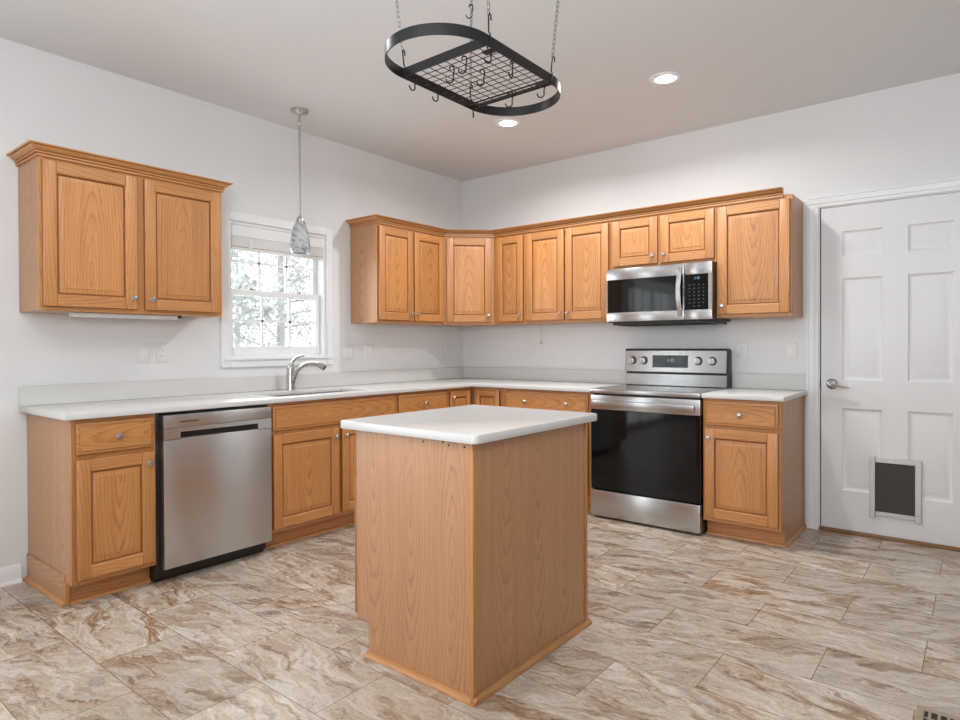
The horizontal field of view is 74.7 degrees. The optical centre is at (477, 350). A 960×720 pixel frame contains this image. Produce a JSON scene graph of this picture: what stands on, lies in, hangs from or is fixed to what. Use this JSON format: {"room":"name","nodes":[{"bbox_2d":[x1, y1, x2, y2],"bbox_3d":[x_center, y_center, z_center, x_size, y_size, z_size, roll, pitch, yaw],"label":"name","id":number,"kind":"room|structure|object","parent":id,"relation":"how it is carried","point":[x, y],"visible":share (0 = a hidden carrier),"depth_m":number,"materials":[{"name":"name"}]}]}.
{"room":"kitchen","nodes":[
{"label":"kitchen","id":0,"kind":"room"},
{"bbox_2d":[0,37,462,580],"bbox_3d":[-2.580,-0.195,3.054,0.150,2.757,7.600,0,1,39],"label":"wall","id":1,"kind":"structure","parent":0,"point":[46,97],"depth_m":3.79,"materials":[{"name":"paint"}]},
{"bbox_2d":[0,563,21,587],"bbox_3d":[-2.609,1.139,2.880,0.027,0.092,0.870,0,1,39],"label":"baseboard","id":2,"kind":"structure","parent":1,"relation":"attached to","point":[12,574],"depth_m":3.18,"materials":[{"name":"white"}]},
{"bbox_2d":[6,140,232,319],"bbox_3d":[-1.919,-0.589,3.468,0.353,0.819,1.031,0,1,39],"label":"upper cabinet","id":3,"kind":"object","parent":1,"relation":"attached to","point":[101,236],"visible":1,"depth_m":3.27,"materials":[{"name":"brown wood"}]},
{"bbox_2d":[138,344,150,362],"bbox_3d":[-1.961,0.013,3.698,0.008,0.114,0.070,0,1,39],"label":"light switch","id":4,"kind":"object","parent":1,"relation":"attached to","point":[144,350],"visible":1,"depth_m":3.69,"materials":[{"name":"white plastic"}]},
{"bbox_2d":[156,344,167,362],"bbox_3d":[-1.895,0.012,3.779,0.008,0.114,0.070,0,1,39],"label":"wall outlet","id":5,"kind":"object","parent":1,"relation":"attached to","point":[161,349],"visible":1,"depth_m":3.77,"materials":[{"name":"white plastic"}]},
{"bbox_2d":[160,347,164,358],"bbox_3d":[-1.894,0.012,3.777,0.004,0.068,0.030,0,1,39],"label":"receptacle","id":6,"kind":"object","parent":5,"relation":"attached to","point":[162,349],"depth_m":3.78,"materials":[{"name":"white plastic"}]},
{"bbox_2d":[220,209,333,367],"bbox_3d":[-1.433,-0.408,4.455,0.178,1.028,0.900,0,1,39],"label":"window","id":7,"kind":"structure","parent":1,"relation":"in","point":[321,350],"depth_m":4.43,"materials":[{"name":"white wood"}]},
{"bbox_2d":[231,224,322,260],"bbox_3d":[-1.400,-0.757,4.424,0.050,0.163,0.738,0,1,39],"label":"window blind","id":8,"kind":"object","parent":7,"relation":"attached to","point":[243,238],"visible":0.84,"depth_m":4.33,"materials":[{"name":"white fabric"}]},
{"bbox_2d":[341,345,352,359],"bbox_3d":[-1.011,0.011,4.878,0.008,0.114,0.116,0,1,39],"label":"light switch","id":9,"kind":"object","parent":1,"relation":"attached to","point":[346,350],"visible":1,"depth_m":4.87,"materials":[{"name":"white plastic"}]},
{"bbox_2d":[364,344,374,357],"bbox_3d":[-0.869,0.001,5.055,0.008,0.114,0.116,0,1,39],"label":"wall outlet","id":10,"kind":"object","parent":1,"relation":"attached to","point":[369,349],"visible":1,"depth_m":5.05,"materials":[{"name":"white plastic"}]},
{"bbox_2d":[350,223,444,325],"bbox_3d":[-0.620,-0.597,5.085,0.353,0.755,0.750,0,1,39],"label":"upper cabinet","id":11,"kind":"object","parent":1,"relation":"attached to","point":[397,274],"visible":1,"depth_m":4.88,"materials":[{"name":"brown wood"}]},
{"bbox_2d":[0,512,959,719],"bbox_3d":[0.368,1.240,0.700,7.700,0.100,7.900,0,1,39],"label":"floor","id":12,"kind":"structure","parent":0,"point":[827,625],"depth_m":2.53,"materials":[{"name":"tile"}]},
{"bbox_2d":[23,413,155,606],"bbox_3d":[-1.960,0.746,3.179,0.658,0.867,0.398,0,1,39],"label":"base cabinet","id":13,"kind":"object","parent":12,"relation":"on","point":[91,483],"visible":0.94,"depth_m":3.01,"materials":[{"name":"brown wood"}]},
{"bbox_2d":[150,404,271,582],"bbox_3d":[-1.631,0.743,3.579,0.636,0.863,0.634,0,1,39],"label":"dishwasher","id":14,"kind":"object","parent":12,"relation":"on","point":[213,466],"visible":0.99,"depth_m":3.35,"materials":[{"name":"silver metal"}]},
{"bbox_2d":[150,542,265,582],"bbox_3d":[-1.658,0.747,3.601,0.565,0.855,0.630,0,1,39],"label":"toe kick","id":15,"kind":"object","parent":14,"relation":"in","point":[157,574],"depth_m":3.35,"materials":[{"name":"black plastic"}]},
{"bbox_2d":[264,391,395,549],"bbox_3d":[-1.115,0.734,4.230,0.658,0.867,1.026,0,1,39],"label":"base cabinet","id":16,"kind":"object","parent":12,"relation":"on","point":[313,472],"visible":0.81,"depth_m":3.90,"materials":[{"name":"brown wood"}]},
{"bbox_2d":[396,389,447,413],"bbox_3d":[-0.621,0.727,4.844,0.658,0.867,0.548,0,1,39],"label":"base cabinet","id":17,"kind":"object","parent":12,"relation":"on","point":[430,399],"visible":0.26,"depth_m":4.62,"materials":[{"name":"brown wood"}]},
{"bbox_2d":[341,405,596,707],"bbox_3d":[-0.013,0.724,2.600,0.696,0.905,0.846,0,1,39],"label":"kitchen island","id":18,"kind":"object","parent":12,"relation":"on","point":[471,558],"visible":1,"depth_m":2.30,"materials":[{"name":"brown wood"}]},
{"bbox_2d":[341,405,596,443],"bbox_3d":[-0.015,0.287,2.597,0.696,0.031,0.846,0,1,39],"label":"island countertop","id":19,"kind":"structure","parent":18,"relation":"on","point":[467,424],"depth_m":2.42,"materials":[{"name":"white stone"}]},
{"bbox_2d":[447,387,501,406],"bbox_3d":[-0.068,0.722,5.334,0.907,0.867,0.907,0,1,39],"label":"base cabinet","id":20,"kind":"object","parent":12,"relation":"on","point":[464,396],"visible":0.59,"depth_m":4.99,"materials":[{"name":"brown wood"}]},
{"bbox_2d":[18,367,629,420],"bbox_3d":[-0.582,0.233,4.059,1.704,0.131,3.532,0,1,39],"label":"countertop","id":21,"kind":"structure","parent":20,"relation":"on","point":[66,402],"depth_m":4.10,"materials":[{"name":"white stone"}]},
{"bbox_2d":[286,355,326,389],"bbox_3d":[-1.184,0.148,4.333,0.307,0.245,0.064,0,0,16],"label":"faucet","id":22,"kind":"object","parent":21,"relation":"on","point":[291,376],"visible":1,"depth_m":4.34,"materials":[{"name":"grey metal"}]},
{"bbox_2d":[278,391,343,396],"bbox_3d":[-1.106,0.400,4.211,0.372,0.199,0.772,0,1,39],"label":"sink","id":23,"kind":"object","parent":21,"relation":"in","point":[338,391],"visible":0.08,"depth_m":4.43,"materials":[{"name":"silver metal"}]},
{"bbox_2d":[502,388,593,511],"bbox_3d":[0.674,0.722,4.897,0.795,0.867,0.658,0,1,39],"label":"base cabinet","id":24,"kind":"object","parent":12,"relation":"on","point":[518,398],"visible":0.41,"depth_m":4.59,"materials":[{"name":"brown wood"}]},
{"bbox_2d":[590,348,731,533],"bbox_3d":[1.275,0.571,4.387,0.766,1.173,0.660,0,1,39],"label":"range","id":25,"kind":"object","parent":12,"relation":"on","point":[647,440],"visible":0.98,"depth_m":4.19,"materials":[{"name":"silver metal"}]},
{"bbox_2d":[590,384,727,397],"bbox_3d":[1.257,0.275,4.366,0.765,0.032,0.555,0,1,39],"label":"cooktop","id":26,"kind":"object","parent":25,"relation":"in","point":[634,390],"depth_m":4.27,"materials":[{"name":"grey"}]},
{"bbox_2d":[703,396,806,547],"bbox_3d":[1.774,0.725,4.014,0.470,0.867,0.658,0,1,39],"label":"base cabinet","id":27,"kind":"object","parent":12,"relation":"on","point":[754,451],"visible":0.98,"depth_m":3.80,"materials":[{"name":"brown wood"}]},
{"bbox_2d":[701,373,806,401],"bbox_3d":[1.777,0.224,4.014,0.474,0.131,0.646,0,1,39],"label":"countertop","id":28,"kind":"structure","parent":27,"relation":"on","point":[757,387],"depth_m":4.15,"materials":[{"name":"white stone"}]},
{"bbox_2d":[915,705,959,719],"bbox_3d":[1.542,1.173,1.917,0.340,0.006,0.140,0,1,39],"label":"floor vent","id":29,"kind":"object","parent":12,"relation":"in","point":[922,713],"visible":1,"depth_m":2.02,"materials":[{"name":"beige metal"}]},
{"bbox_2d":[924,711,952,719],"bbox_3d":[1.542,1.173,1.917,0.296,0.005,0.096,0,1,39],"label":"grille","id":30,"kind":"object","parent":29,"relation":"attached to","point":[928,715],"depth_m":2.02,"materials":[{"name":"beige metal"}]},
{"bbox_2d":[0,0,959,181],"bbox_3d":[0.357,-1.616,0.678,7.700,0.100,7.900,0,1,39],"label":"ceiling","id":31,"kind":"structure","parent":0,"point":[736,60],"depth_m":3.38,"materials":[{"name":"paint"}]},
{"bbox_2d":[290,107,309,253],"bbox_3d":[-1.173,-1.117,4.145,0.127,0.940,0.127,0,1,39],"label":"pendant lamp","id":32,"kind":"object","parent":31,"relation":"hanging from","point":[300,240],"visible":1,"depth_m":4.11,"materials":[{"name":"grey glass"}]},
{"bbox_2d":[385,0,559,115],"bbox_3d":[0.002,-1.300,2.379,0.471,0.558,0.812,0,1,39],"label":"pot rack","id":33,"kind":"object","parent":31,"relation":"hanging from","point":[481,39],"visible":1,"depth_m":2.32,"materials":[{"name":"black metal"}]},
{"bbox_2d":[409,74,415,90],"bbox_3d":[-0.244,-1.005,2.350,0.005,0.064,0.034,0,1,43],"label":"s-hook","id":34,"kind":"object","parent":33,"relation":"hanging from","point":[413,74],"visible":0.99,"depth_m":2.35,"materials":[{"name":"black metal"}]},
{"bbox_2d":[432,88,438,101],"bbox_3d":[-0.165,-1.006,2.455,0.034,0.064,0.005,-1,1,-41],"label":"s-hook","id":35,"kind":"object","parent":33,"relation":"hanging from","point":[438,88],"visible":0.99,"depth_m":2.46,"materials":[{"name":"black metal"}]},
{"bbox_2d":[446,66,454,83],"bbox_3d":[-0.100,-1.005,2.284,0.034,0.064,0.006,0,0,10],"label":"s-hook","id":36,"kind":"object","parent":33,"relation":"hanging from","point":[450,66],"visible":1,"depth_m":2.28,"materials":[{"name":"black metal"}]},
{"bbox_2d":[458,55,466,73],"bbox_3d":[-0.053,-1.004,2.206,0.034,0.064,0.006,0,0,10],"label":"s-hook","id":37,"kind":"object","parent":33,"relation":"hanging from","point":[464,72],"visible":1,"depth_m":2.20,"materials":[{"name":"black metal"}]},
{"bbox_2d":[476,69,484,85],"bbox_3d":[0.011,-1.005,2.308,0.034,0.064,0.005,0,0,-13],"label":"s-hook","id":38,"kind":"object","parent":33,"relation":"hanging from","point":[480,69],"visible":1,"depth_m":2.31,"materials":[{"name":"black metal"}]},
{"bbox_2d":[484,46,492,63],"bbox_3d":[0.035,-1.004,2.126,0.034,0.064,0.005,0,1,-30],"label":"s-hook","id":39,"kind":"object","parent":33,"relation":"hanging from","point":[487,46],"visible":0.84,"depth_m":2.13,"materials":[{"name":"black metal"}]},
{"bbox_2d":[505,92,513,107],"bbox_3d":[0.126,-1.008,2.518,0.034,0.064,0.005,0,0,4],"label":"s-hook","id":40,"kind":"object","parent":33,"relation":"hanging from","point":[511,92],"visible":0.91,"depth_m":2.52,"materials":[{"name":"black metal"}]},
{"bbox_2d":[508,61,513,77],"bbox_3d":[0.118,-1.005,2.241,0.005,0.064,0.034,0,1,31],"label":"s-hook","id":41,"kind":"object","parent":33,"relation":"hanging from","point":[510,61],"visible":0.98,"depth_m":2.25,"materials":[{"name":"black metal"}]},
{"bbox_2d":[537,84,544,97],"bbox_3d":[0.244,-1.007,2.422,0.034,0.064,0.005,0,0,-1],"label":"s-hook","id":42,"kind":"object","parent":33,"relation":"hanging from","point":[544,84],"visible":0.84,"depth_m":2.42,"materials":[{"name":"black metal"}]},
{"bbox_2d":[495,117,520,127],"bbox_3d":[0.211,-1.587,4.375,0.180,0.012,0.180,0,1,39],"label":"recessed light","id":43,"kind":"object","parent":31,"relation":"in","point":[507,122],"visible":1,"depth_m":4.35,"materials":[{"name":"white"}]},
{"bbox_2d":[650,71,681,84],"bbox_3d":[1.093,-1.585,3.658,0.180,0.012,0.180,0,1,39],"label":"recessed light","id":44,"kind":"object","parent":31,"relation":"in","point":[665,77],"visible":1,"depth_m":3.64,"materials":[{"name":"white"}]},
{"bbox_2d":[462,73,959,528],"bbox_3d":[2.731,-0.221,3.756,7.550,2.757,0.150,0,1,39],"label":"wall","id":45,"kind":"structure","parent":0,"point":[907,134],"depth_m":4.42,"materials":[{"name":"paint"}]},
{"bbox_2d":[420,237,513,326],"bbox_3d":[-0.093,-0.602,5.533,0.613,0.755,0.606,0,1,39],"label":"upper cabinet","id":46,"kind":"object","parent":45,"relation":"attached to","point":[469,280],"visible":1,"depth_m":5.30,"materials":[{"name":"brown wood"}]},
{"bbox_2d":[345,187,782,236],"bbox_3d":[0.544,-0.991,4.747,3.079,0.054,0.921,0,0,16],"label":"crown molding","id":47,"kind":"structure","parent":46,"relation":"attached to","point":[776,192],"depth_m":4.72,"materials":[{"name":"brown wood"}]},
{"bbox_2d":[494,233,541,325],"bbox_3d":[0.345,-0.602,5.343,0.318,0.755,0.353,0,1,39],"label":"upper cabinet","id":48,"kind":"object","parent":45,"relation":"attached to","point":[509,250],"visible":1,"depth_m":5.22,"materials":[{"name":"brown wood"}]},
{"bbox_2d":[527,343,533,356],"bbox_3d":[0.463,-0.009,5.479,0.070,0.114,0.008,0,1,39],"label":"wall outlet","id":49,"kind":"object","parent":45,"relation":"attached to","point":[530,346],"visible":1,"depth_m":5.48,"materials":[{"name":"white plastic"}]},
{"bbox_2d":[525,221,610,324],"bbox_3d":[0.769,-0.601,5.002,0.768,0.755,0.353,0,1,39],"label":"upper cabinet","id":50,"kind":"object","parent":45,"relation":"attached to","point":[566,267],"visible":0.93,"depth_m":4.87,"materials":[{"name":"brown wood"}]},
{"bbox_2d":[611,206,716,269],"bbox_3d":[1.368,-0.786,4.519,0.768,0.382,0.353,0,1,39],"label":"upper cabinet","id":51,"kind":"object","parent":45,"relation":"attached to","point":[687,236],"visible":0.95,"depth_m":4.38,"materials":[{"name":"brown wood"}]},
{"bbox_2d":[606,261,730,326],"bbox_3d":[1.345,-0.388,4.484,0.759,0.408,0.440,0,1,39],"label":"microwave","id":52,"kind":"object","parent":51,"relation":"attached to","point":[674,294],"visible":0.98,"depth_m":4.32,"materials":[{"name":"silver metal"}]},
{"bbox_2d":[737,343,746,358],"bbox_3d":[1.839,-0.001,4.373,0.070,0.114,0.008,0,1,39],"label":"wall outlet","id":53,"kind":"object","parent":45,"relation":"attached to","point":[741,347],"visible":1,"depth_m":4.37,"materials":[{"name":"white plastic"}]},
{"bbox_2d":[740,346,743,355],"bbox_3d":[1.837,-0.001,4.371,0.030,0.068,0.004,0,1,39],"label":"receptacle","id":54,"kind":"object","parent":53,"relation":"attached to","point":[741,347],"depth_m":4.37,"materials":[{"name":"white plastic"}]},
{"bbox_2d":[717,194,802,318],"bbox_3d":[1.848,-0.599,4.135,0.459,0.755,0.353,0,1,39],"label":"upper cabinet","id":55,"kind":"object","parent":45,"relation":"attached to","point":[760,242],"visible":1,"depth_m":4.01,"materials":[{"name":"brown wood"}]},
{"bbox_2d":[732,373,805,390],"bbox_3d":[1.974,0.207,4.259,0.474,0.103,0.019,0,1,39],"label":"backsplash","id":56,"kind":"structure","parent":45,"relation":"attached to","point":[739,380],"depth_m":4.25,"materials":[{"name":"white stone"}]},
{"bbox_2d":[785,342,796,359],"bbox_3d":[2.082,0.000,4.178,0.070,0.114,0.008,0,1,39],"label":"light switch","id":57,"kind":"object","parent":45,"relation":"attached to","point":[790,347],"visible":1,"depth_m":4.17,"materials":[{"name":"white plastic"}]},
{"bbox_2d":[806,178,959,546],"bbox_3d":[2.560,0.082,3.851,0.960,2.152,0.202,0,1,39],"label":"door","id":58,"kind":"structure","parent":45,"relation":"in","point":[889,270],"depth_m":3.85,"materials":[{"name":"white wood"}]},
{"bbox_2d":[819,526,959,551],"bbox_3d":[2.567,1.148,3.863,0.820,0.018,0.112,0,1,39],"label":"threshold","id":59,"kind":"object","parent":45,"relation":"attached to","point":[889,538],"depth_m":3.83,"materials":[{"name":"brown wood"}]},
{"label":"outside","id":60,"kind":"structure","parent":0,"visible":0},
{"bbox_3d":[-11.941,1.732,15.476,29.700,0.020,44.000,0,1,39],"label":"ground","id":61,"kind":"structure","parent":60,"visible":0},
{"bbox_2d":[233,252,273,345],"bbox_3d":[-9.277,-1.843,19.740,5.223,7.048,4.662,0,1,30],"label":"tree","id":62,"kind":"object","parent":61,"relation":"on","point":[244,317],"visible":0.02,"depth_m":20.12,"materials":[{"name":"grey plant"}]},
{"bbox_2d":[231,250,309,345],"bbox_3d":[-4.537,-0.628,9.973,3.875,4.738,3.867,0,0,-7],"label":"tree","id":63,"kind":"object","parent":61,"relation":"on","point":[267,310],"visible":0.12,"depth_m":10.27,"materials":[{"name":"grey plant"}]},
{"bbox_2d":[231,250,311,345],"bbox_3d":[-10.722,-2.403,28.726,4.955,8.038,5.557,0,1,39],"label":"tree","id":64,"kind":"object","parent":61,"relation":"on","point":[238,257],"visible":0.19,"depth_m":27.95,"materials":[{"name":"grey plant"}]},
{"bbox_2d":[233,251,311,345],"bbox_3d":[-4.464,-1.531,15.569,3.435,6.454,5.415,0,0,16],"label":"tree","id":65,"kind":"object","parent":61,"relation":"on","point":[280,340],"visible":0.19,"depth_m":15.30,"materials":[{"name":"grey plant"}]},
{"bbox_2d":[285,288,311,345],"bbox_3d":[-5.060,-2.008,23.882,4.720,7.281,4.424,0,0,-20],"label":"tree","id":66,"kind":"object","parent":61,"relation":"on","point":[301,302],"visible":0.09,"depth_m":22.13,"materials":[{"name":"grey plant"}]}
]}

